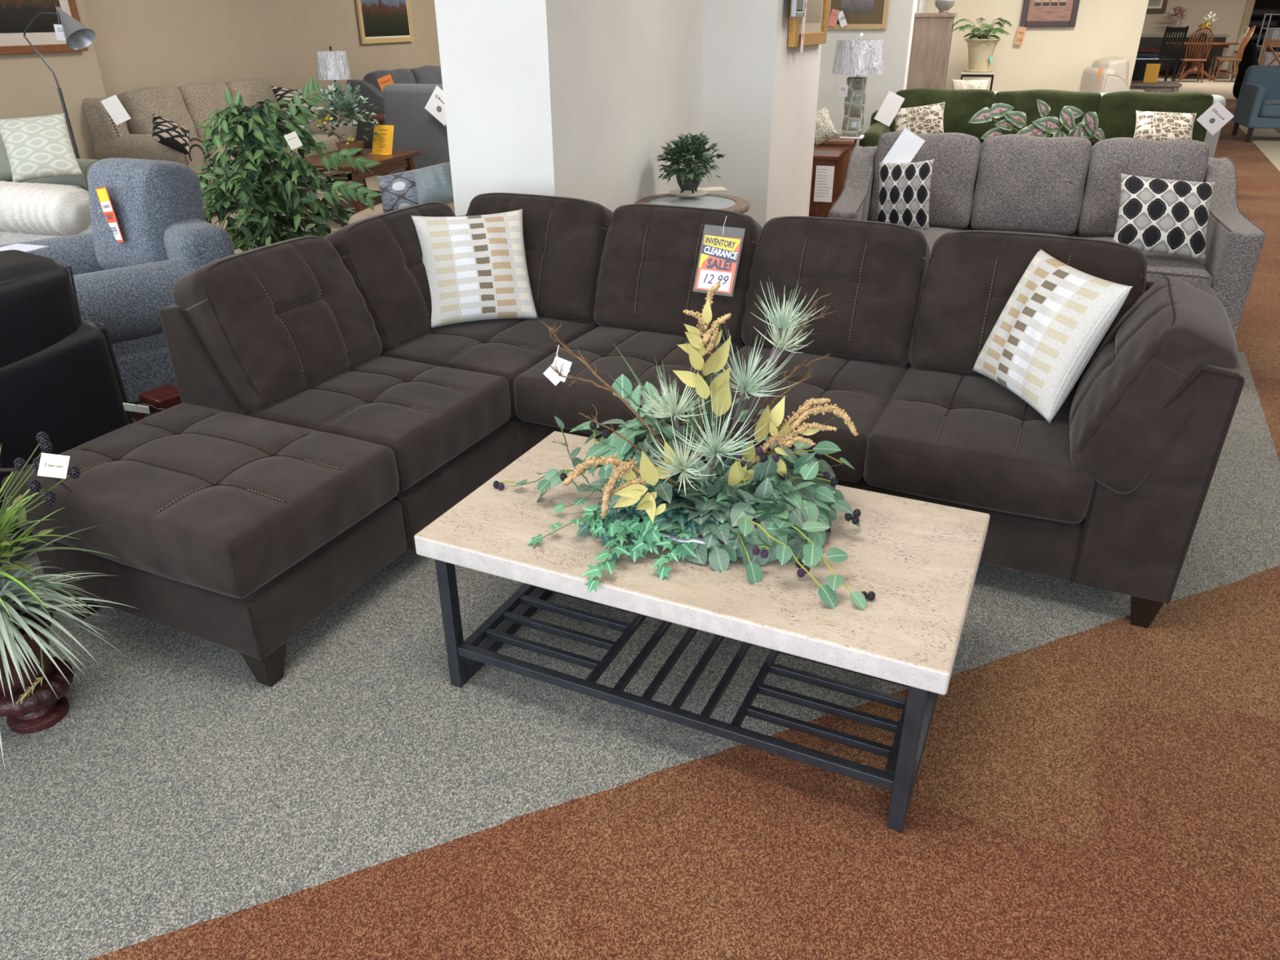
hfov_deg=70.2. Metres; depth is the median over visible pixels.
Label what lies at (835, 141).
table
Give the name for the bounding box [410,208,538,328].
checked pillow
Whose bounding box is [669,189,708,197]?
scalloped plate
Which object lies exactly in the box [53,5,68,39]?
tag
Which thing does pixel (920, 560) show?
coffee table
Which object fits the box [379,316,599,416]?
seat cushion
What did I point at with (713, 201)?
end table
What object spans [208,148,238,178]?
seat cushion
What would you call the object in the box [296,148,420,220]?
coffee table
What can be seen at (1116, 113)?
cushion
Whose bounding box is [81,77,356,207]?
sofa
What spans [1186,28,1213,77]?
chair
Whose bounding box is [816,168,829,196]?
print
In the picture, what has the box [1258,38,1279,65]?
chair
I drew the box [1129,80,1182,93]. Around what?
end table
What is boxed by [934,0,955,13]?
vase
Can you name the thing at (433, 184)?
pillow
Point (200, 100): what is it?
cushion
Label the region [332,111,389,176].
end table
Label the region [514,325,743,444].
seat cushion
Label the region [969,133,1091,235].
cushion
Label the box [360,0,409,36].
print
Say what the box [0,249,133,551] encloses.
armchair
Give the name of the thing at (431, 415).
seat cushion
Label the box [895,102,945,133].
pillow
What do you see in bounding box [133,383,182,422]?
footstool
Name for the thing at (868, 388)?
seat cushion
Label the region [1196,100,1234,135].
tag
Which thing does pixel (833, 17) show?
tag
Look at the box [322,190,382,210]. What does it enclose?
shelf
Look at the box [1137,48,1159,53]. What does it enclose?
folded throw
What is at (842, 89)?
tag
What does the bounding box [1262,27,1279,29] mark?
wire shelf
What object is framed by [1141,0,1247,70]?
wall
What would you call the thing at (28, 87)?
wall
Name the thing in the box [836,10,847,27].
tag
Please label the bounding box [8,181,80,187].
seat cushion
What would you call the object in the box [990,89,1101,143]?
cushion
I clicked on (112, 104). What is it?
sheet
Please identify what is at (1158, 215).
pillow
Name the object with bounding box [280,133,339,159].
seat cushion
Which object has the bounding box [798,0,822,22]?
print
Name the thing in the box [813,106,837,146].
speckled pillow
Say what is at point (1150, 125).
pillow
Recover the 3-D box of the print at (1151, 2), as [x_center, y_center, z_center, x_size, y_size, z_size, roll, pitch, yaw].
[13.321,-12.706,23.491,0.335,0.880,0.001,8,28,16]
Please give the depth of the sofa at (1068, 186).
4.60 m
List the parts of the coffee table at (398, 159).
leg, leg, leg, leg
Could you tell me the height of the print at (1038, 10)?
0.500 m
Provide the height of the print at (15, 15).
0.670 m
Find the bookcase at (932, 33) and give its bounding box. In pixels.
[906,12,957,88]
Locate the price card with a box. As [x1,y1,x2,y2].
[697,186,728,191]
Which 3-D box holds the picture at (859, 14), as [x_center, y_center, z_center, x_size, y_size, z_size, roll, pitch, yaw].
[1.992,-4.511,8.280,0.566,0.750,0.030,8,28,16]
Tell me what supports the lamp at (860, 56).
on the table at (835, 141)
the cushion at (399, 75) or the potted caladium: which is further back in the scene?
the cushion at (399, 75)
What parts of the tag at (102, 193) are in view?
price panel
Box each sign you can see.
[368,124,394,155]
[694,217,741,293]
[1142,63,1160,82]
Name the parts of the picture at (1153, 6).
frame rail, frame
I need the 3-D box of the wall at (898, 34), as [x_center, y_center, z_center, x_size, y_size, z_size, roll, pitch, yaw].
[1.315,-5.034,10.069,3.427,2.800,3.000,8,28,16]
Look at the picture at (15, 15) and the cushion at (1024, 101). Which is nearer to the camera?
the picture at (15, 15)
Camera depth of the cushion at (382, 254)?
3.20 m
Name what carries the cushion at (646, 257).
on the sectional sofa at (322, 422)
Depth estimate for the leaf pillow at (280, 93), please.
8.70 m
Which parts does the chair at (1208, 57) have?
seat, leg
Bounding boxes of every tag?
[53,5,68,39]
[95,186,124,242]
[123,403,164,413]
[377,74,394,93]
[424,85,446,125]
[800,0,807,53]
[827,8,839,26]
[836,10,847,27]
[838,84,848,97]
[1013,26,1026,44]
[1097,66,1105,87]
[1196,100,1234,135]
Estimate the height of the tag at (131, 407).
0.065 m
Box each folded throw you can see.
[1136,53,1158,57]
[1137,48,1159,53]
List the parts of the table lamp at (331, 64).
lamp shade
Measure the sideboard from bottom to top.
0.950 m
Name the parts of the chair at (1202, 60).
leg, leg, seat, leg, leg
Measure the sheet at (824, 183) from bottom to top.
0.270 m
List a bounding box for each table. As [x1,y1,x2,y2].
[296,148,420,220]
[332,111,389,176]
[413,431,990,832]
[635,193,750,213]
[808,146,847,217]
[815,133,857,192]
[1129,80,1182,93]
[1166,42,1239,79]
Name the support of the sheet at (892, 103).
hanging from the velvet sofa at (1116, 113)
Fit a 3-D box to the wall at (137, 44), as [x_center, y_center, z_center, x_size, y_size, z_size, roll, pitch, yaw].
[-3.404,-5.379,10.817,0.150,2.800,9.600,8,28,16]
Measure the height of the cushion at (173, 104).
0.534 m
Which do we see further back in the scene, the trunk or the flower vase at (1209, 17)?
the flower vase at (1209, 17)
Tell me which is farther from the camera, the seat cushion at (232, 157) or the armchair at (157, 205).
the seat cushion at (232, 157)
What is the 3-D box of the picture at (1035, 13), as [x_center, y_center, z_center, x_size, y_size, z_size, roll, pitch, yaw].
[4.520,-5.308,9.986,0.569,0.620,0.030,8,28,16]
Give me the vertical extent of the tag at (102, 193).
0.234 m
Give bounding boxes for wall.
[0,0,106,159]
[82,0,440,111]
[700,0,822,227]
[816,0,927,145]
[926,0,1148,91]
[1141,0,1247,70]
[1250,0,1279,65]
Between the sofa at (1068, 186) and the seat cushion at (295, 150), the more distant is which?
the seat cushion at (295, 150)
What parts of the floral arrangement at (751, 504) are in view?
stem, stem, stem, stem, stem, stem, stem, stem, bloom stem, stem, bloom stem, bloom stem, berry stem, stem, bloom stem, bloom stem, stem, stem, stem, berry stem, stem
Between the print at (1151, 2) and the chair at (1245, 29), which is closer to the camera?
the chair at (1245, 29)
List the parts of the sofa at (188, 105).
arm, frame, nail trim, arm, leg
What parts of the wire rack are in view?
post, post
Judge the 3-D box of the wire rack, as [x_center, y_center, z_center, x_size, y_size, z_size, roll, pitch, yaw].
[11.942,-7.880,16.970,0.823,1.450,0.423,8,28,16]
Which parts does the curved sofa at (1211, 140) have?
arm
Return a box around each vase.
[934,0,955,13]
[1164,5,1187,35]
[1195,11,1217,42]
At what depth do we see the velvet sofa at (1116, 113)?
7.80 m
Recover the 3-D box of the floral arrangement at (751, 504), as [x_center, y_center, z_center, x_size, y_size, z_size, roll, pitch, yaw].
[0.057,-0.128,1.982,0.913,0.594,0.537,4,27,8]
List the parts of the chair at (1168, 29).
post, leg, seat, rail, rail, post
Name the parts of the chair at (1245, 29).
leg, seat, post, post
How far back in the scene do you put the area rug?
11.64 m
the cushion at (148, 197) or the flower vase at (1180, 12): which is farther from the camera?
the flower vase at (1180, 12)
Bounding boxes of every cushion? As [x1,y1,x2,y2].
[0,133,12,182]
[0,249,79,368]
[1,403,399,598]
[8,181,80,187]
[88,157,204,270]
[116,86,197,137]
[137,383,182,411]
[172,235,382,412]
[176,81,242,141]
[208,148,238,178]
[213,141,301,162]
[224,77,279,124]
[248,355,511,490]
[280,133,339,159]
[323,202,454,352]
[363,68,416,92]
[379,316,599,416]
[408,65,442,84]
[466,192,613,323]
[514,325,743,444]
[593,204,762,344]
[675,344,907,482]
[741,216,929,366]
[863,365,1094,523]
[868,131,980,229]
[891,88,995,142]
[909,230,1146,391]
[916,226,963,253]
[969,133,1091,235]
[973,229,1069,236]
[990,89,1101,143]
[1075,137,1209,236]
[1077,235,1212,287]
[1091,56,1128,84]
[1091,90,1213,145]
[1257,98,1279,117]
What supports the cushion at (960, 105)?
on the velvet sofa at (1116, 113)
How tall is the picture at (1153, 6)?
1.200 m
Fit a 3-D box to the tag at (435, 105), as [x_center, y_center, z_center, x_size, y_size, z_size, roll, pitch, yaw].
[-1.781,-3.347,8.153,0.337,0.337,0.005,8,28,16]
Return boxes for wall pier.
[434,0,704,216]
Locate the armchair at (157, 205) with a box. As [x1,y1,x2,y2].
[0,157,235,404]
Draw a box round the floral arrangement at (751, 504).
[493,280,875,609]
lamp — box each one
[23,6,95,159]
[315,46,351,111]
[831,32,884,139]
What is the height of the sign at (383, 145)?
0.223 m
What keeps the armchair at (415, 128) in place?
on the floor
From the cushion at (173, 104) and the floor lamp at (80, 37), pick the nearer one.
the floor lamp at (80, 37)
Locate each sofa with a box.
[0,133,99,191]
[1,192,1244,687]
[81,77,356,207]
[828,131,1266,336]
[858,88,1213,150]
[994,91,1226,157]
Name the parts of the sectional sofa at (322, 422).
leg, leg, frame, frame, leg, arm frame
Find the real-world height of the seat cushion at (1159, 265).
0.185 m
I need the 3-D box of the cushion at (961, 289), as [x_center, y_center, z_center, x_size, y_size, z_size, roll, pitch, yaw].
[1.225,-0.536,2.903,0.656,0.470,0.327,12,29,22]
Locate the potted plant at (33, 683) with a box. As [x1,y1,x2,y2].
[0,431,135,767]
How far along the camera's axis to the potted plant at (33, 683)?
2.05 m
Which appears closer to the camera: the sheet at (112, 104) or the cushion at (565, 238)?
the cushion at (565, 238)
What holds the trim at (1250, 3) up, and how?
attached to the wall at (1229, 14)
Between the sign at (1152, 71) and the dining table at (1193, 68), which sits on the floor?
the dining table at (1193, 68)
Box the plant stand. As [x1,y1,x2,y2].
[960,71,994,90]
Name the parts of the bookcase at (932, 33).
panel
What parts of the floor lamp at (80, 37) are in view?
bent arm, lamp shade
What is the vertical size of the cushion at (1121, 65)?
0.608 m
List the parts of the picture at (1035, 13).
frame, frame rail, frame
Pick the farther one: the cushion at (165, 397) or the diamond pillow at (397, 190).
the diamond pillow at (397, 190)
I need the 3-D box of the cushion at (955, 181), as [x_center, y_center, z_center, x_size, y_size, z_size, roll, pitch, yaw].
[1.529,-1.613,4.909,0.528,0.497,0.334,8,28,16]
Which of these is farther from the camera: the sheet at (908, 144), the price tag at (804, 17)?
the price tag at (804, 17)
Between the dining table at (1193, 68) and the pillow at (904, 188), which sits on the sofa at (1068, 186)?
the pillow at (904, 188)
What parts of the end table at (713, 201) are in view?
glass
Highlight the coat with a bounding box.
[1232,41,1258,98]
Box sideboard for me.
[1138,34,1229,75]
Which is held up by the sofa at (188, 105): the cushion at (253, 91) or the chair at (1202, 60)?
the cushion at (253, 91)
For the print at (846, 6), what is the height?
0.480 m
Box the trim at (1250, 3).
[1227,0,1255,75]
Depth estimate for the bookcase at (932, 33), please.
8.76 m
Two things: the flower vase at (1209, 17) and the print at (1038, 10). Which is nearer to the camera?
the print at (1038, 10)
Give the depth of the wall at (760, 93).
5.79 m
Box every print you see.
[0,0,61,33]
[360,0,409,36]
[796,0,802,9]
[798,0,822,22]
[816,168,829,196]
[840,0,874,13]
[1026,0,1073,21]
[1147,0,1160,6]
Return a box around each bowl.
[335,140,364,154]
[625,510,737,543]
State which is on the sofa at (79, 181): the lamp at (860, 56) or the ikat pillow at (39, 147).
the ikat pillow at (39, 147)
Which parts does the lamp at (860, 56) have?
lamp shade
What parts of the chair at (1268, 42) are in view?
post, rail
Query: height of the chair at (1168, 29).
1.201 m
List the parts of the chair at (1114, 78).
frame, arm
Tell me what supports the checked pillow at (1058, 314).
on the sectional sofa at (322, 422)
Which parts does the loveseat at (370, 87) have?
arm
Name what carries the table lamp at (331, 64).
on the end table at (380, 117)
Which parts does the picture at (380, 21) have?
frame, frame rail, frame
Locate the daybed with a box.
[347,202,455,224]
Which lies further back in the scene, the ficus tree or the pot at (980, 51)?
the pot at (980, 51)
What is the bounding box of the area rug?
[1239,124,1279,171]
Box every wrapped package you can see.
[1258,51,1279,65]
[1265,29,1279,39]
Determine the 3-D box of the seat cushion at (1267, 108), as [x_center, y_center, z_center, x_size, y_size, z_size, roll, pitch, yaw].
[8.041,-4.756,11.637,0.344,0.185,0.705,8,28,16]
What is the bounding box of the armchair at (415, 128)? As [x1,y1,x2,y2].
[382,83,449,173]
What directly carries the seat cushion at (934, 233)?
on the sofa at (1068, 186)
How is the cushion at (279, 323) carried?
on the sectional sofa at (322, 422)
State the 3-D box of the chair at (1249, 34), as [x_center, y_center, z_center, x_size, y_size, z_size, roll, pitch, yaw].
[13.825,-9.932,21.255,0.619,1.194,0.522,8,28,16]
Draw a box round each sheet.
[101,94,130,124]
[813,165,834,202]
[874,90,904,126]
[881,128,924,163]
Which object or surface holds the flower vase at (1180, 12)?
on the sideboard
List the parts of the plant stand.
rail, rail, leg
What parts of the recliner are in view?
arm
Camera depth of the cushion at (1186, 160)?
4.51 m
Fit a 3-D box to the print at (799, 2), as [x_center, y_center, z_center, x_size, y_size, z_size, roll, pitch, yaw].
[0.962,-3.047,5.448,0.001,0.420,0.157,10,29,20]
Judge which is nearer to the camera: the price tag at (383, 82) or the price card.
the price card
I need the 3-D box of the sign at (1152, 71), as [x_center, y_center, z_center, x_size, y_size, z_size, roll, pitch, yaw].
[6.368,-5.057,11.328,0.160,0.212,0.062,5,28,11]
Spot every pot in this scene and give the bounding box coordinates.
[675,173,701,190]
[964,38,1000,70]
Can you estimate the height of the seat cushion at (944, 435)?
0.191 m
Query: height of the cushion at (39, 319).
0.434 m
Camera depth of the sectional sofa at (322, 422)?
2.66 m
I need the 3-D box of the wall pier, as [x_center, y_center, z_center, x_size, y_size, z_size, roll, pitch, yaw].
[-0.213,-2.255,4.644,0.482,2.800,2.397,8,28,16]
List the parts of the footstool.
leg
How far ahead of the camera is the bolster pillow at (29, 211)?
4.74 m
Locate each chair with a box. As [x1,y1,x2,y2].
[1080,56,1144,93]
[1156,26,1189,80]
[1173,26,1213,82]
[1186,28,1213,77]
[1208,25,1255,82]
[1208,26,1249,79]
[1231,65,1279,142]
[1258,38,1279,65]
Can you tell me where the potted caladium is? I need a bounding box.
[968,98,1104,140]
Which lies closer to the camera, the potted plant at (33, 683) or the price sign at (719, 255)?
the potted plant at (33, 683)
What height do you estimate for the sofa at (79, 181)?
0.881 m
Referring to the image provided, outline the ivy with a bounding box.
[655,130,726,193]
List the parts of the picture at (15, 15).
frame rail, frame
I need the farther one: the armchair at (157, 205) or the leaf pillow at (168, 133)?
the leaf pillow at (168, 133)
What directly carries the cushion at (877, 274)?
on the sectional sofa at (322, 422)
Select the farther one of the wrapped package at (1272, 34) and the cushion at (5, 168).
the wrapped package at (1272, 34)
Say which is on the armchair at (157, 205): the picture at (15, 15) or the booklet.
the booklet
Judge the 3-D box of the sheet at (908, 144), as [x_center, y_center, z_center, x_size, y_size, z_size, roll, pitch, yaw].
[1.316,-1.642,4.556,0.190,0.215,0.063,13,30,24]
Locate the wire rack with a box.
[1256,13,1279,62]
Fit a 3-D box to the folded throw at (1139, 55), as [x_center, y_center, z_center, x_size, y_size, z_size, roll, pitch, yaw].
[6.760,-5.720,12.264,0.340,0.052,0.300,8,28,16]
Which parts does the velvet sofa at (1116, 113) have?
arm, frame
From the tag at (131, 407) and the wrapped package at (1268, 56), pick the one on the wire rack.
the wrapped package at (1268, 56)
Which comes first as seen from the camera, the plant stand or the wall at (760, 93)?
the wall at (760, 93)
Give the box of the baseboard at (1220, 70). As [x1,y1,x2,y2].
[1158,69,1226,75]
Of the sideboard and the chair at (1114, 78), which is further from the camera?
the sideboard
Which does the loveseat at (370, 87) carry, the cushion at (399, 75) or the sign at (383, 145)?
the cushion at (399, 75)
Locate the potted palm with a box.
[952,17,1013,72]
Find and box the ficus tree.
[193,75,382,253]
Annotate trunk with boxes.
[1131,57,1159,80]
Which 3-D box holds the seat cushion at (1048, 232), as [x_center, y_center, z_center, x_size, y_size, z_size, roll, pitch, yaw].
[1.915,-1.111,4.587,0.521,0.185,0.785,8,28,16]
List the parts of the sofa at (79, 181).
arm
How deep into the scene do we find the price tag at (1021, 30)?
10.23 m
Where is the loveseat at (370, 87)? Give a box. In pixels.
[346,65,442,148]
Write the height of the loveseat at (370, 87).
0.968 m
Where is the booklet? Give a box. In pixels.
[0,243,48,253]
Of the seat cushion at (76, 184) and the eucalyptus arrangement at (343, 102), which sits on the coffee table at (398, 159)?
the eucalyptus arrangement at (343, 102)
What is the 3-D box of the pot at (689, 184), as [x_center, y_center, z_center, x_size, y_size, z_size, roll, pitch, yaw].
[0.263,-1.601,4.900,0.140,0.078,0.140,0,27,0]
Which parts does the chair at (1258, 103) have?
leg, arm, leg, frame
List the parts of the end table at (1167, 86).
leg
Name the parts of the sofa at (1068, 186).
arm, frame, arm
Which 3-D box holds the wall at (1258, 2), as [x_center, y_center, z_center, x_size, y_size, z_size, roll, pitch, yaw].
[25.372,-12.073,23.500,20.411,2.800,0.100,8,28,16]
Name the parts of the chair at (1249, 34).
leg, leg, seat, leg, leg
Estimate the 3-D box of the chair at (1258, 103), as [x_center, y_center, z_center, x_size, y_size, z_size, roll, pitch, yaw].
[8.240,-4.811,11.659,0.900,0.860,0.915,8,28,16]
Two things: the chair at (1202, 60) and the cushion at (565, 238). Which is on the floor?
the chair at (1202, 60)
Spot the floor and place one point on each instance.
(1091, 784)
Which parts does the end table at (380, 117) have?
leg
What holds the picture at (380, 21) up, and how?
attached to the wall at (137, 44)
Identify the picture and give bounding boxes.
[0,0,88,54]
[355,0,414,44]
[786,0,829,47]
[826,0,889,29]
[1019,0,1079,26]
[1146,0,1168,13]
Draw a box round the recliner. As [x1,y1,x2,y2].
[1238,5,1279,69]
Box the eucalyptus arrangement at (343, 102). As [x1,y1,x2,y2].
[307,80,382,154]
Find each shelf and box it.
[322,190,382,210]
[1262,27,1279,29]
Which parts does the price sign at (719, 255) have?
price panel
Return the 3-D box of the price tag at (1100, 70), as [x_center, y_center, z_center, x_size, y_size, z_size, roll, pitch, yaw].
[4.955,-4.282,9.757,0.128,0.314,0.003,5,27,10]
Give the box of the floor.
[0,74,1279,959]
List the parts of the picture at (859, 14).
frame, frame rail, frame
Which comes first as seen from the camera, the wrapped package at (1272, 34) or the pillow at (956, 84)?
the pillow at (956, 84)
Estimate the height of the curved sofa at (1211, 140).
0.840 m
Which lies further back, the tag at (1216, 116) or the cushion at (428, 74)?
the cushion at (428, 74)
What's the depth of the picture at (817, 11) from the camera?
5.99 m
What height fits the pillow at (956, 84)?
0.200 m
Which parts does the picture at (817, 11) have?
frame, frame, steel picture, frame rail, frame, frame rail, frame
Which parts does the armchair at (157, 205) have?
arm, arm, frame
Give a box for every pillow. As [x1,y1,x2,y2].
[0,112,83,182]
[0,181,206,244]
[151,114,190,154]
[271,86,315,113]
[376,168,418,213]
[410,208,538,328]
[413,161,453,204]
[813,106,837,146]
[876,159,933,230]
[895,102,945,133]
[951,79,989,89]
[972,248,1132,423]
[1112,173,1216,260]
[1133,110,1196,140]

